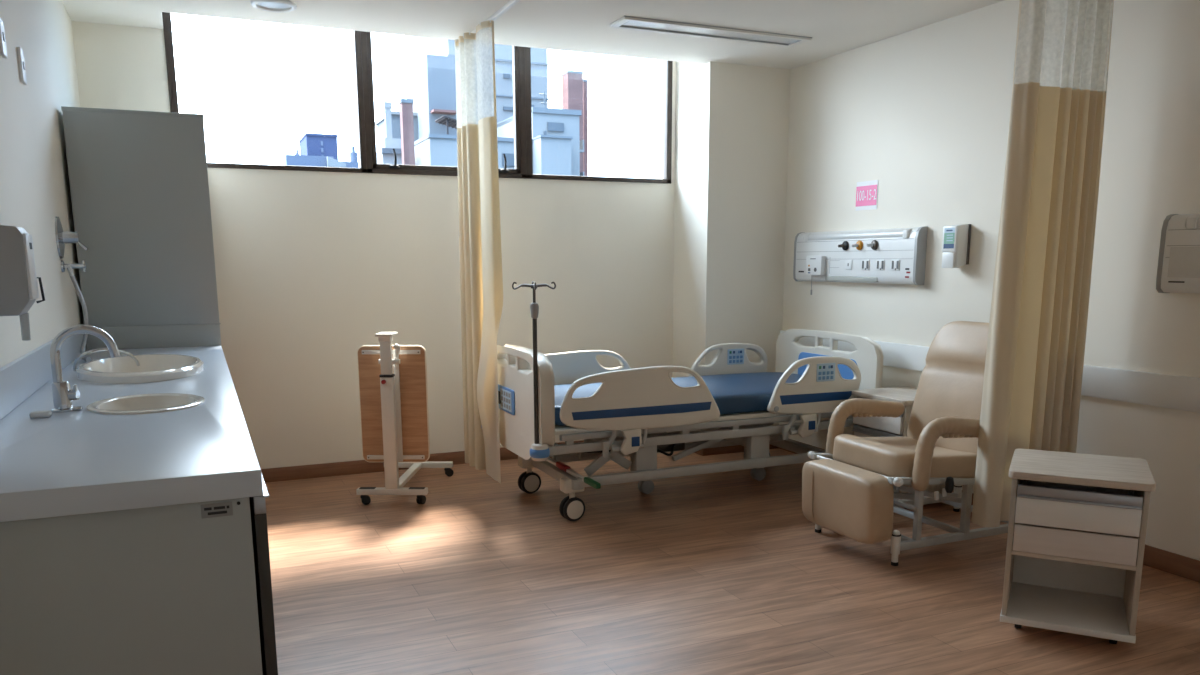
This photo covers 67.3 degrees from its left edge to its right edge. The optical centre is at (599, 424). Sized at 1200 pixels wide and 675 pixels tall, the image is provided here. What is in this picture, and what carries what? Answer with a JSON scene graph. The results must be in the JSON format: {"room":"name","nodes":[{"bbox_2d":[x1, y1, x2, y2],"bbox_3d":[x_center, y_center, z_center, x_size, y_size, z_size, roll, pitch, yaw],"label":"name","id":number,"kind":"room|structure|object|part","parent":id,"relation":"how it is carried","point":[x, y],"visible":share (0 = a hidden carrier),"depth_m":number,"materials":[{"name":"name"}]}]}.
{"room":"hospital room","nodes":[
{"label":"hospital room","id":0,"kind":"room"},
{"bbox_2d":[0,0,86,367],"bbox_3d":[-1.688,-0.380,2.343,0.120,2.720,6.906,-5,11,-23],"label":"wall","id":1,"kind":"structure","parent":0,"point":[35,190],"depth_m":3.50,"materials":[{"name":"beige paint"}]},
{"bbox_2d":[0,17,7,58],"bbox_3d":[-1.939,-1.257,2.924,0.015,0.120,0.080,-5,11,-23],"label":"wall plate","id":2,"kind":"object","parent":1,"relation":"attached to","point":[3,48],"visible":1,"depth_m":2.91,"materials":[{"name":"white plastic"}]},
{"bbox_2d":[16,47,26,84],"bbox_3d":[-2.089,-1.298,3.260,0.015,0.120,0.080,-5,11,-23],"label":"wall plate","id":3,"kind":"object","parent":1,"relation":"attached to","point":[20,54],"visible":1,"depth_m":3.23,"materials":[{"name":"white plastic"}]},
{"bbox_2d":[0,225,44,340],"bbox_3d":[-1.550,-0.372,2.361,0.145,0.307,0.115,-5,11,-23],"label":"dispenser","id":4,"kind":"object","parent":1,"relation":"attached to","point":[19,292],"visible":1,"depth_m":2.32,"materials":[{"name":"grey plastic"}]},
{"bbox_2d":[0,324,85,419],"bbox_3d":[-1.855,-0.171,2.941,0.017,0.124,3.030,-5,11,-23],"label":"backsplash","id":5,"kind":"structure","parent":1,"relation":"attached to","point":[22,377],"depth_m":2.86,"materials":[{"name":"laminate"}]},
{"bbox_2d":[55,216,87,258],"bbox_3d":[-2.263,-0.804,3.871,0.109,0.180,0.180,-5,11,-23],"label":"shower valve","id":6,"kind":"object","parent":1,"relation":"attached to","point":[62,238],"visible":1,"depth_m":3.84,"materials":[{"name":"silver metal"}]},
{"bbox_3d":[-2.304,-0.800,3.853,0.018,0.180,0.180,-5,11,-23],"label":"plate","id":7,"kind":"part","parent":6,"relation":"part of","materials":[{"name":"silver metal"}]},
{"bbox_3d":[-2.256,-0.791,3.877,0.094,0.078,0.052,-5,11,-23],"label":"lever","id":8,"kind":"part","parent":6,"relation":"part of","materials":[{"name":"silver metal"}]},
{"bbox_2d":[61,260,85,275],"bbox_3d":[-2.270,-0.677,3.891,0.092,0.067,0.052,-5,11,-23],"label":"tap","id":9,"kind":"object","parent":1,"relation":"attached to","point":[69,267],"visible":1,"depth_m":3.88,"materials":[{"name":"silver metal"}]},
{"bbox_2d":[70,275,92,361],"bbox_3d":[-2.200,-0.455,3.842,0.050,0.362,0.245,-7,13,-35],"label":"hose","id":10,"kind":"object","parent":9,"relation":"hanging from","point":[86,358],"visible":0.83,"depth_m":3.90,"materials":[{"name":"metal"}]},
{"bbox_3d":[-2.238,-0.688,3.903,0.022,0.050,0.050,-5,11,-23],"label":"cross handle","id":11,"kind":"part","parent":9,"relation":"part of","materials":[{"name":"silver metal"}]},
{"bbox_2d":[72,21,675,468],"bbox_3d":[-1.285,-1.233,6.068,3.908,3.060,0.250,-5,11,-23],"label":"wall","id":12,"kind":"structure","parent":0,"point":[310,266],"depth_m":5.92,"materials":[{"name":"beige paint"}]},
{"bbox_2d":[162,12,366,172],"bbox_3d":[-2.011,-2.115,5.467,1.114,1.103,0.066,-5,11,-23],"label":"window","id":13,"kind":"structure","parent":12,"relation":"in","point":[167,25],"depth_m":5.60,"materials":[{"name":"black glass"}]},
{"bbox_2d":[261,437,622,482],"bbox_3d":[-1.181,0.246,6.235,3.808,0.090,0.014,-5,11,-23],"label":"baseboard","id":14,"kind":"structure","parent":12,"relation":"attached to","point":[358,466],"depth_m":5.99,"materials":[{"name":"brown wood"}]},
{"bbox_2d":[360,31,526,178],"bbox_3d":[-1.004,-2.196,5.892,1.078,1.103,0.089,-5,11,-23],"label":"window","id":15,"kind":"structure","parent":12,"relation":"in","point":[518,52],"depth_m":5.93,"materials":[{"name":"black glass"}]},
{"bbox_3d":[-1.325,-1.715,5.802,0.065,0.123,0.029,-5,11,-23],"label":"latch handle","id":16,"kind":"part","parent":15,"relation":"part of","materials":[{"name":"metal"}]},
{"bbox_3d":[-0.648,-1.771,6.096,0.065,0.123,0.029,-5,11,-23],"label":"latch handle","id":17,"kind":"part","parent":15,"relation":"part of","materials":[{"name":"metal"}]},
{"bbox_2d":[525,47,672,183],"bbox_3d":[-0.003,-2.281,6.340,1.123,1.103,0.066,-5,11,-23],"label":"window","id":18,"kind":"structure","parent":12,"relation":"in","point":[668,65],"depth_m":6.48,"materials":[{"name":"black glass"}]},
{"bbox_2d":[61,0,1003,68],"bbox_3d":[0.402,-2.108,2.971,4.663,0.440,6.906,-5,11,-23],"label":"ceiling","id":19,"kind":"structure","parent":0,"point":[835,27],"depth_m":4.98,"materials":[{"name":"paint"}]},
{"bbox_2d":[250,0,296,12],"bbox_3d":[-1.697,-2.182,4.694,0.230,0.016,0.230,-5,11,-23],"label":"recessed light","id":20,"kind":"object","parent":19,"relation":"in","point":[279,6],"visible":1,"depth_m":4.70,"materials":[{"name":"white plastic"}]},
{"bbox_2d":[471,0,519,32],"bbox_3d":[-0.067,-2.021,3.789,0.027,0.022,3.730,-5,11,-23],"label":"track","id":21,"kind":"object","parent":19,"relation":"attached to","point":[511,3],"visible":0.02,"depth_m":4.77,"materials":[{"name":"metal"}]},
{"bbox_2d":[455,20,502,482],"bbox_3d":[-0.721,-0.981,5.365,0.114,2.582,0.682,-5,11,-23],"label":"privacy curtain","id":22,"kind":"object","parent":21,"relation":"hanging from","point":[481,279],"visible":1,"depth_m":5.31,"materials":[{"name":"beige fabric"}]},
{"bbox_2d":[610,16,811,46],"bbox_3d":[0.664,-2.298,5.280,1.255,0.016,0.209,-5,11,-23],"label":"recessed light","id":23,"kind":"object","parent":19,"relation":"in","point":[626,22],"visible":1,"depth_m":5.26,"materials":[{"name":"white paint"}]},
{"bbox_2d":[623,21,796,43],"bbox_3d":[0.663,-2.302,5.281,1.153,0.005,0.137,-5,11,-23],"label":"diffuser","id":24,"kind":"object","parent":23,"relation":"attached to","point":[632,25],"depth_m":5.29,"materials":[{"name":"metal"}]},
{"bbox_3d":[2.017,-2.039,3.851,0.820,0.022,0.026,-5,11,-23],"label":"track","id":25,"kind":"object","parent":19,"relation":"attached to","visible":0},
{"bbox_2d":[971,0,1113,526],"bbox_3d":[2.027,-0.794,4.075,0.623,2.507,0.127,-5,11,-23],"label":"privacy curtain","id":26,"kind":"object","parent":25,"relation":"hanging from","point":[1032,383],"visible":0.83,"depth_m":4.03,"materials":[{"name":"beige fabric"}]},
{"bbox_2d":[672,61,790,431],"bbox_3d":[0.899,-1.391,6.753,0.655,3.110,0.734,-5,11,-23],"label":"wall column","id":27,"kind":"structure","parent":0,"point":[732,120],"depth_m":6.41,"materials":[{"name":"beige paint"}]},
{"bbox_2d":[694,444,777,455],"bbox_3d":[0.954,0.118,6.896,0.669,0.090,0.484,-5,11,-23],"label":"baseboard","id":28,"kind":"structure","parent":27,"relation":"attached to","point":[736,448],"depth_m":6.62,"materials":[{"name":"brown wood"}]},
{"bbox_2d":[265,448,1199,674],"bbox_3d":[0.413,0.844,3.508,4.663,0.120,6.906,-5,11,-23],"label":"floor","id":29,"kind":"structure","parent":0,"point":[718,573],"depth_m":3.90,"materials":[{"name":"brown wood"}]},
{"bbox_2d":[0,472,277,674],"bbox_3d":[-1.567,0.382,3.154,0.624,0.929,2.978,-5,11,-23],"label":"base cabinet","id":30,"kind":"object","parent":29,"relation":"on","point":[179,589],"visible":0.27,"depth_m":1.79,"materials":[{"name":"grey laminate"}]},
{"bbox_2d":[0,345,262,521],"bbox_3d":[-1.806,-0.195,3.577,0.612,0.055,4.143,-5,11,-23],"label":"countertop","id":31,"kind":"structure","parent":30,"relation":"on","point":[84,461],"depth_m":2.02,"materials":[{"name":"laminate"}]},
{"bbox_2d":[29,410,51,417],"bbox_3d":[-1.526,-0.029,2.459,0.050,0.016,0.035,-5,11,-23],"label":"soap bar","id":32,"kind":"object","parent":31,"relation":"on","point":[34,414],"visible":1,"depth_m":2.45,"materials":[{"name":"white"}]},
{"bbox_2d":[50,325,120,412],"bbox_3d":[-1.467,-0.164,2.567,0.187,0.242,0.060,-5,11,-23],"label":"tap","id":33,"kind":"object","parent":31,"relation":"on","point":[63,396],"visible":0.99,"depth_m":2.54,"materials":[{"name":"silver metal"}]},
{"bbox_3d":[-1.494,-0.092,2.564,0.025,0.047,0.034,-2,10,-10],"label":"lever","id":34,"kind":"part","parent":33,"relation":"part of","materials":[{"name":"silver metal"}]},
{"bbox_3d":[-1.462,-0.203,2.562,0.175,0.162,0.025,-5,11,-23],"label":"spout","id":35,"kind":"part","parent":33,"relation":"part of","materials":[{"name":"silver metal"}]},
{"bbox_2d":[73,348,203,383],"bbox_3d":[-1.766,-0.173,3.486,0.436,0.293,0.741,-5,11,-23],"label":"sink","id":36,"kind":"object","parent":31,"relation":"in","point":[146,368],"visible":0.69,"depth_m":3.42,"materials":[{"name":"white ceramic"}]},
{"bbox_2d":[61,106,220,349],"bbox_3d":[-2.413,-1.020,4.840,0.601,1.120,1.106,-5,11,-23],"label":"panel","id":37,"kind":"object","parent":31,"relation":"on","point":[139,185],"visible":0.89,"depth_m":4.34,"materials":[{"name":"grey laminate"}]},
{"bbox_2d":[87,393,204,414],"bbox_3d":[-1.345,0.004,2.691,0.314,0.149,0.377,-5,11,-23],"label":"sink","id":38,"kind":"object","parent":31,"relation":"in","point":[157,402],"visible":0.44,"depth_m":2.78,"materials":[{"name":"white ceramic"}]},
{"bbox_3d":[-0.798,0.126,2.082,0.030,0.038,0.488,-5,11,-23],"label":"handle","id":39,"kind":"part","parent":30,"relation":"part of","materials":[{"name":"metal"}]},
{"bbox_3d":[-0.799,0.537,2.155,0.023,0.797,0.488,-5,11,-23],"label":"door","id":40,"kind":"part","parent":30,"relation":"part of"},
{"bbox_2d":[356,332,453,504],"bbox_3d":[-1.204,-0.088,5.528,0.456,1.000,0.794,0,10,1],"label":"table","id":41,"kind":"object","parent":29,"relation":"on","point":[393,390],"visible":1,"depth_m":5.25,"materials":[{"name":"white paint"}]},
{"bbox_3d":[-1.215,-0.381,5.127,0.060,0.189,0.042,0,10,1],"label":"post","id":42,"kind":"part","parent":41,"relation":"part of","materials":[{"name":"white paint"}]},
{"bbox_3d":[-1.214,0.048,5.205,0.072,0.655,0.052,0,10,1],"label":"post","id":43,"kind":"part","parent":41,"relation":"part of","materials":[{"name":"metal"}]},
{"bbox_3d":[-1.198,-0.389,5.148,0.123,0.153,0.079,0,10,1],"label":"hinge arm","id":44,"kind":"part","parent":41,"relation":"part of","materials":[{"name":"white paint"}]},
{"bbox_3d":[-1.179,-0.110,5.258,0.032,0.660,0.013,0,10,1],"label":"support rail","id":45,"kind":"part","parent":41,"relation":"part of","materials":[{"name":"metal"}]},
{"bbox_2d":[481,329,883,520],"bbox_3d":[0.526,-0.062,5.524,2.369,0.938,1.174,-5,11,-23],"label":"hospital bed","id":46,"kind":"object","parent":29,"relation":"on","point":[731,400],"visible":0.92,"depth_m":5.19,"materials":[{"name":"beige plastic"}]},
{"bbox_3d":[-0.550,-0.149,5.190,0.008,0.142,0.365,-5,11,-23],"label":"control panel","id":47,"kind":"part","parent":46,"relation":"part of","materials":[{"name":"plastic"}]},
{"bbox_3d":[-0.460,-0.139,5.085,0.075,0.597,0.942,-5,11,-23],"label":"footboard","id":48,"kind":"part","parent":46,"relation":"part of","materials":[{"name":"beige plastic"}]},
{"bbox_2d":[512,281,555,443],"bbox_3d":[-0.333,-0.314,4.641,0.162,0.836,0.162,8,13,37],"label":"pole","id":49,"kind":"object","parent":46,"relation":"on","point":[534,307],"visible":1,"depth_m":4.62,"materials":[{"name":"metal"}]},
{"bbox_3d":[-0.164,-0.302,5.739,0.960,0.338,0.036,-5,11,-23],"label":"rail","id":50,"kind":"part","parent":46,"relation":"part of","materials":[{"name":"beige plastic"}]},
{"bbox_3d":[-0.010,0.211,4.968,0.166,0.134,0.025,-5,11,-23],"label":"lift arm","id":51,"kind":"part","parent":46,"relation":"part of","materials":[{"name":"grey metal"}]},
{"bbox_3d":[0.109,0.194,5.018,0.145,0.119,0.025,-5,11,-23],"label":"lift arm","id":52,"kind":"part","parent":46,"relation":"part of","materials":[{"name":"grey metal"}]},
{"bbox_3d":[0.126,0.081,4.886,0.263,0.158,0.084,-5,11,-23],"label":"rail arm","id":53,"kind":"part","parent":46,"relation":"part of","materials":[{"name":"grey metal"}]},
{"bbox_3d":[0.233,-0.142,4.857,0.960,0.338,0.036,-5,11,-23],"label":"rail","id":54,"kind":"part","parent":46,"relation":"part of","materials":[{"name":"beige plastic"}]},
{"bbox_3d":[0.524,-0.180,5.526,2.050,0.125,0.860,-5,11,-23],"label":"mattress","id":55,"kind":"part","parent":46,"relation":"part of","materials":[{"name":"fabric"}]},
{"bbox_3d":[0.483,0.169,5.548,1.730,0.105,0.840,-5,11,-23],"label":"frame","id":56,"kind":"part","parent":46,"relation":"part of","materials":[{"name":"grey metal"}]},
{"bbox_3d":[0.583,0.128,5.286,0.357,0.137,0.030,-5,11,-23],"label":"lift arm","id":57,"kind":"part","parent":46,"relation":"part of","materials":[{"name":"grey metal"}]},
{"bbox_3d":[0.511,-0.028,5.548,2.110,0.124,0.890,-5,11,-23],"label":"frame","id":58,"kind":"part","parent":46,"relation":"part of","materials":[{"name":"grey metal"}]},
{"bbox_3d":[0.871,-0.393,6.188,0.657,0.338,0.036,-5,11,-23],"label":"rail","id":59,"kind":"part","parent":46,"relation":"part of","materials":[{"name":"beige plastic"}]},
{"bbox_3d":[0.931,-0.468,6.180,0.132,0.106,0.004,-5,11,-23],"label":"control panel","id":60,"kind":"part","parent":46,"relation":"part of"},
{"bbox_3d":[1.182,-0.006,5.346,0.263,0.158,0.084,-5,11,-23],"label":"rail arm","id":61,"kind":"part","parent":46,"relation":"part of","materials":[{"name":"grey metal"}]},
{"bbox_3d":[1.267,-0.234,5.306,0.657,0.338,0.036,-5,11,-23],"label":"rail","id":62,"kind":"part","parent":46,"relation":"part of","materials":[{"name":"beige plastic"}]},
{"bbox_3d":[1.327,-0.309,5.298,0.132,0.106,0.004,-5,11,-23],"label":"control panel","id":63,"kind":"part","parent":46,"relation":"part of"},
{"bbox_3d":[1.488,-0.351,5.968,0.050,0.534,1.052,-5,11,-23],"label":"headboard","id":64,"kind":"part","parent":46,"relation":"part of","materials":[{"name":"beige plastic"}]},
{"bbox_2d":[852,386,953,508],"bbox_3d":[1.791,0.128,5.296,0.462,0.637,0.464,-5,11,-23],"label":"base cabinet","id":65,"kind":"object","parent":29,"relation":"on","point":[876,426],"visible":0.23,"depth_m":5.17,"materials":[{"name":"white laminate"}]},
{"bbox_3d":[1.707,0.070,5.481,0.420,0.535,0.018,-5,11,-23],"label":"panel","id":66,"kind":"part","parent":65,"relation":"part of","materials":[{"name":"white wood"}]},
{"bbox_3d":[1.592,0.049,5.192,0.024,0.036,0.396,-5,11,-23],"label":"handle","id":67,"kind":"part","parent":65,"relation":"part of","materials":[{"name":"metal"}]},
{"bbox_3d":[1.776,0.065,5.278,0.394,0.100,0.396,-5,11,-23],"label":"drawer","id":68,"kind":"part","parent":65,"relation":"part of","materials":[{"name":"white laminate"}]},
{"bbox_3d":[1.770,-0.042,5.256,0.406,0.098,0.396,-5,11,-23],"label":"drawer","id":69,"kind":"part","parent":65,"relation":"part of","materials":[{"name":"white laminate"}]},
{"bbox_2d":[893,484,953,499],"bbox_3d":[1.789,0.380,5.341,0.428,0.025,0.444,-5,11,-23],"label":"shelf","id":70,"kind":"object","parent":65,"relation":"attached to","point":[894,487],"depth_m":5.19,"materials":[{"name":"white metal"}]},
{"bbox_3d":[1.877,0.139,5.103,0.420,0.535,0.018,-5,11,-23],"label":"panel","id":71,"kind":"part","parent":65,"relation":"part of","materials":[{"name":"wood"}]},
{"bbox_2d":[802,321,1008,565],"bbox_3d":[1.626,0.041,4.517,1.161,1.089,0.718,-5,11,-23],"label":"recliner chair","id":72,"kind":"object","parent":29,"relation":"on","point":[848,491],"visible":0.86,"depth_m":4.39,"materials":[{"name":"beige leather"}]},
{"bbox_3d":[1.222,0.207,4.365,0.044,0.044,0.680,-5,11,-23],"label":"pivot rod","id":73,"kind":"part","parent":72,"relation":"part of","materials":[{"name":"white paint"}]},
{"bbox_3d":[1.398,0.018,4.760,0.489,0.334,0.088,-5,11,-23],"label":"armrest","id":74,"kind":"part","parent":72,"relation":"part of","materials":[{"name":"leather"}]},
{"bbox_3d":[1.371,0.564,4.184,0.042,0.157,0.042,-5,11,-23],"label":"leg","id":75,"kind":"part","parent":72,"relation":"part of","materials":[{"name":"white paint"}]},
{"bbox_3d":[1.553,0.153,4.516,0.611,0.182,0.560,-5,11,-23],"label":"seat","id":76,"kind":"part","parent":72,"relation":"part of","materials":[{"name":"leather"}]},
{"bbox_3d":[1.680,0.328,4.598,1.041,0.355,0.604,-5,11,-23],"label":"frame","id":77,"kind":"part","parent":72,"relation":"part of","materials":[{"name":"grey metal"}]},
{"bbox_3d":[1.585,0.323,4.200,0.070,0.051,0.012,-5,11,-23],"label":"lever","id":78,"kind":"part","parent":72,"relation":"part of","materials":[{"name":"white paint"}]},
{"bbox_3d":[1.653,0.120,4.193,0.489,0.334,0.088,-5,11,-23],"label":"armrest","id":79,"kind":"part","parent":72,"relation":"part of","materials":[{"name":"leather"}]},
{"bbox_3d":[1.852,-0.166,4.587,0.277,0.708,0.565,-5,11,-23],"label":"backrest","id":80,"kind":"part","parent":72,"relation":"part of","materials":[{"name":"leather"}]},
{"bbox_3d":[1.622,0.277,4.182,0.040,0.075,0.040,-5,11,-23],"label":"lever knob","id":81,"kind":"part","parent":72,"relation":"part of","materials":[{"name":"black plastic"}]},
{"bbox_3d":[2.013,0.399,5.078,0.042,0.157,0.042,-5,11,-23],"label":"leg","id":82,"kind":"part","parent":72,"relation":"part of","materials":[{"name":"white paint"}]},
{"bbox_2d":[1000,449,1155,643],"bbox_3d":[1.809,0.464,3.455,0.464,0.637,0.462,5,12,27],"label":"base cabinet","id":83,"kind":"object","parent":29,"relation":"on","point":[1077,526],"visible":1,"depth_m":3.31,"materials":[{"name":"white wood"}]},
{"bbox_3d":[1.622,0.423,3.546,0.018,0.535,0.420,5,12,27],"label":"panel","id":84,"kind":"part","parent":83,"relation":"part of","materials":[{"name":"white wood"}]},
{"bbox_2d":[1000,582,1135,642],"bbox_3d":[1.808,0.716,3.498,0.444,0.025,0.428,5,12,27],"label":"shelf","id":85,"kind":"object","parent":83,"relation":"attached to","point":[1099,613],"depth_m":3.45,"materials":[{"name":"white laminate"}]},
{"bbox_2d":[1011,523,1135,570],"bbox_3d":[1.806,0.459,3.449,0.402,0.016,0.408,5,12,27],"label":"drawer","id":86,"kind":"object","parent":83,"relation":"attached to","point":[1015,550],"depth_m":3.27,"materials":[{"name":"white wood"}]},
{"bbox_3d":[1.902,0.407,3.630,0.402,0.535,0.012,5,12,27],"label":"panel","id":87,"kind":"part","parent":83,"relation":"part of","materials":[{"name":"white laminate"}]},
{"bbox_3d":[1.801,0.402,3.429,0.396,0.100,0.394,5,12,27],"label":"drawer","id":88,"kind":"part","parent":83,"relation":"part of","materials":[{"name":"white laminate"}]},
{"bbox_3d":[1.798,0.295,3.404,0.396,0.098,0.406,5,12,27],"label":"drawer","id":89,"kind":"part","parent":83,"relation":"part of","materials":[{"name":"white laminate"}]},
{"bbox_3d":[1.709,0.256,3.221,0.396,0.045,0.024,5,12,27],"label":"handle","id":90,"kind":"part","parent":83,"relation":"part of","materials":[{"name":"metal"}]},
{"bbox_3d":[1.996,0.456,3.357,0.018,0.535,0.420,5,12,27],"label":"panel","id":91,"kind":"part","parent":83,"relation":"part of","materials":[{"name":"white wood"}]},
{"bbox_2d":[779,0,1199,560],"bbox_3d":[2.503,-0.727,4.165,0.120,2.720,6.906,-5,11,-23],"label":"wall","id":92,"kind":"structure","parent":0,"point":[923,113],"depth_m":4.83,"materials":[{"name":"beige paint"}]},
{"bbox_2d":[793,226,927,284],"bbox_3d":[1.620,-1.088,5.822,0.122,0.340,1.200,-5,11,-23],"label":"panel","id":93,"kind":"object","parent":92,"relation":"attached to","point":[893,255],"visible":1,"depth_m":5.67,"materials":[{"name":"white plastic"}]},
{"bbox_2d":[806,256,825,294],"bbox_3d":[1.462,-1.015,6.123,0.042,0.262,0.165,-5,11,-23],"label":"nurse call","id":94,"kind":"object","parent":93,"relation":"attached to","point":[815,265],"visible":1,"depth_m":6.08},
{"bbox_2d":[838,241,848,249],"bbox_3d":[1.571,-1.160,5.835,0.052,0.060,0.060,-5,11,-23],"label":"outlet","id":95,"kind":"object","parent":93,"relation":"attached to","point":[844,245],"depth_m":5.83,"materials":[{"name":"metal"}]},
{"bbox_2d":[845,260,851,269],"bbox_3d":[1.607,-1.036,5.832,0.005,0.063,0.070,-5,11,-23],"label":"socket","id":96,"kind":"object","parent":93,"relation":"attached to","point":[848,263],"depth_m":5.83,"materials":[{"name":"white plastic"}]},
{"bbox_2d":[825,276,877,281],"bbox_3d":[1.627,-0.945,5.834,0.022,0.032,0.510,-5,11,-23],"label":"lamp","id":97,"kind":"object","parent":93,"relation":"attached to","point":[827,278],"depth_m":5.82,"materials":[{"name":"plastic"}]},
{"bbox_2d":[852,241,862,249],"bbox_3d":[1.626,-1.138,5.711,0.052,0.060,0.060,-5,11,-23],"label":"outlet","id":98,"kind":"object","parent":93,"relation":"attached to","point":[858,245],"depth_m":5.71,"materials":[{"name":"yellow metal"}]},
{"bbox_2d":[861,260,869,269],"bbox_3d":[1.674,-1.010,5.685,0.005,0.063,0.070,-5,11,-23],"label":"socket","id":99,"kind":"object","parent":93,"relation":"attached to","point":[865,264],"depth_m":5.68,"materials":[{"name":"white plastic"}]},
{"bbox_2d":[867,240,877,249],"bbox_3d":[1.683,-1.115,5.584,0.052,0.060,0.060,-5,11,-23],"label":"outlet","id":100,"kind":"object","parent":93,"relation":"attached to","point":[873,244],"depth_m":5.58,"materials":[{"name":"silver metal"}]},
{"bbox_2d":[876,260,884,269],"bbox_3d":[1.730,-0.987,5.561,0.005,0.063,0.070,-5,11,-23],"label":"socket","id":101,"kind":"object","parent":93,"relation":"attached to","point":[880,264],"depth_m":5.56,"materials":[{"name":"white plastic"}]},
{"bbox_2d":[891,260,899,269],"bbox_3d":[1.783,-0.966,5.442,0.005,0.063,0.070,-5,11,-23],"label":"socket","id":102,"kind":"object","parent":93,"relation":"attached to","point":[895,264],"depth_m":5.44,"materials":[{"name":"white plastic"}]},
{"bbox_2d":[856,180,877,210],"bbox_3d":[1.694,-1.457,5.729,0.005,0.178,0.200,-5,11,-23],"label":"room sign","id":103,"kind":"object","parent":92,"relation":"attached to","point":[866,191],"visible":1,"depth_m":5.72,"materials":[{"name":"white paper"}]},
{"bbox_2d":[942,224,970,267],"bbox_3d":[1.983,-0.997,5.031,0.102,0.240,0.117,-5,11,-23],"label":"dispenser","id":104,"kind":"object","parent":92,"relation":"attached to","point":[956,238],"visible":1,"depth_m":4.99,"materials":[{"name":"white plastic"}]},
{"bbox_3d":[2.024,-1.010,5.047,0.012,0.220,0.117,-5,11,-23],"label":"plate","id":105,"kind":"part","parent":104,"relation":"part of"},
{"bbox_2d":[778,439,1199,582],"bbox_3d":[2.575,0.621,4.088,0.014,0.095,6.072,-5,11,-23],"label":"baseboard","id":106,"kind":"structure","parent":92,"relation":"attached to","point":[1173,563],"depth_m":4.07,"materials":[{"name":"brown wood"}]},
{"bbox_2d":[780,330,1199,412],"bbox_3d":[2.568,-0.136,3.949,0.022,0.149,6.072,-5,11,-23],"label":"trim","id":107,"kind":"structure","parent":92,"relation":"attached to","point":[1176,392],"depth_m":4.22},
{"bbox_2d":[1156,214,1199,292],"bbox_3d":[2.720,-0.656,3.430,0.078,0.340,1.185,-5,11,-23],"label":"panel","id":108,"kind":"object","parent":92,"relation":"attached to","point":[1178,270],"visible":1,"depth_m":3.87,"materials":[{"name":"white plastic"}]},
{"bbox_3d":[2.598,-0.655,3.626,0.006,0.130,0.635,-5,11,-23],"label":"plate","id":109,"kind":"part","parent":108,"relation":"part of","materials":[{"name":"plastic"}]},
{"label":"outside","id":110,"kind":"structure","parent":0,"visible":0},
{"bbox_2d":[299,133,337,159],"bbox_3d":[-26.947,-10.211,89.384,2.850,35.050,6.200,-5,11,-23],"label":"apartment block","id":111,"kind":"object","parent":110,"point":[311,144],"visible":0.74,"depth_m":83.78,"materials":[{"name":"blue"}]},
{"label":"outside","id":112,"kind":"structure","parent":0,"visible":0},
{"bbox_2d":[399,98,414,164],"bbox_3d":[-6.160,3.606,31.413,0.390,28.490,0.390,-5,11,-23],"label":"chimney","id":113,"kind":"object","parent":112,"point":[406,105],"visible":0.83,"depth_m":28.90,"materials":[{"name":"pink brick"}]},
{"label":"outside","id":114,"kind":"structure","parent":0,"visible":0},
{"bbox_2d":[383,102,391,137],"bbox_3d":[-7.587,2.694,34.973,0.250,29.020,0.250,-5,11,-23],"label":"chimney","id":115,"kind":"object","parent":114,"point":[387,106],"visible":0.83,"depth_m":32.39,"materials":[{"name":"concrete"}]},
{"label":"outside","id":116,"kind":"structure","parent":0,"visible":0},
{"bbox_2d":[561,70,583,171],"bbox_3d":[-0.993,1.620,36.857,0.650,30.410,0.650,-5,11,-23],"label":"chimney","id":117,"kind":"object","parent":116,"point":[572,81],"visible":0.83,"depth_m":34.04,"materials":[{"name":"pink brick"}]},
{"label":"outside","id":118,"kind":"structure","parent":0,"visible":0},
{"bbox_2d":[583,79,587,175],"bbox_3d":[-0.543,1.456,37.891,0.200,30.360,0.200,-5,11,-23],"label":"chimney","id":119,"kind":"object","parent":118,"point":[585,99],"visible":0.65,"depth_m":35.42,"materials":[{"name":"red brick"}]},
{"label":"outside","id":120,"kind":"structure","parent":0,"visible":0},
{"bbox_2d":[375,111,418,150],"bbox_3d":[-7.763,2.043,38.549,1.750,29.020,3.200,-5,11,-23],"label":"apartment block","id":121,"kind":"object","parent":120,"point":[395,115],"visible":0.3,"depth_m":34.72,"materials":[{"name":"concrete"}]},
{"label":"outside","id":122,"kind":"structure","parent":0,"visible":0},
{"bbox_2d":[284,146,358,167],"bbox_3d":[-25.192,-8.654,84.564,6.210,33.700,2.600,-5,11,-23],"label":"building","id":123,"kind":"structure","parent":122,"point":[297,159],"depth_m":80.98,"materials":[{"name":"concrete"}]},
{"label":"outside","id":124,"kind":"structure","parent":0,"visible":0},
{"bbox_2d":[376,138,401,164],"bbox_3d":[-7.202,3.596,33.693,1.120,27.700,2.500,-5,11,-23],"label":"building","id":125,"kind":"structure","parent":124,"point":[385,155],"depth_m":30.36,"materials":[{"name":"concrete"}]},
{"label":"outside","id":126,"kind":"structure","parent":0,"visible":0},
{"bbox_2d":[497,92,583,175],"bbox_3d":[-1.920,2.523,34.736,2.170,29.400,4.950,-5,11,-23],"label":"apartment block","id":127,"kind":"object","parent":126,"point":[557,146],"visible":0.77,"depth_m":30.60,"materials":[{"name":"concrete"}]},
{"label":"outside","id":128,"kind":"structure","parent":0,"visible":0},
{"bbox_2d":[416,55,456,138],"bbox_3d":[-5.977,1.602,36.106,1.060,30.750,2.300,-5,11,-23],"label":"block","id":129,"kind":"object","parent":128,"point":[435,74],"visible":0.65,"depth_m":33.03,"materials":[{"name":"white concrete"}]},
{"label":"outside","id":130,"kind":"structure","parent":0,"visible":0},
{"bbox_2d":[414,115,532,168],"bbox_3d":[-4.466,3.395,33.575,3.540,28.119,3.060,-5,11,-23],"label":"block","id":131,"kind":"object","parent":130,"point":[431,149],"visible":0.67,"depth_m":29.70,"materials":[{"name":"concrete"}]},
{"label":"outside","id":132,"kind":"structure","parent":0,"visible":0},
{"bbox_2d":[405,35,548,122],"bbox_3d":[-5.559,-1.761,43.821,4.850,34.600,8.060,-5,11,-23],"label":"tower","id":133,"kind":"structure","parent":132,"point":[416,48],"depth_m":38.28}
]}

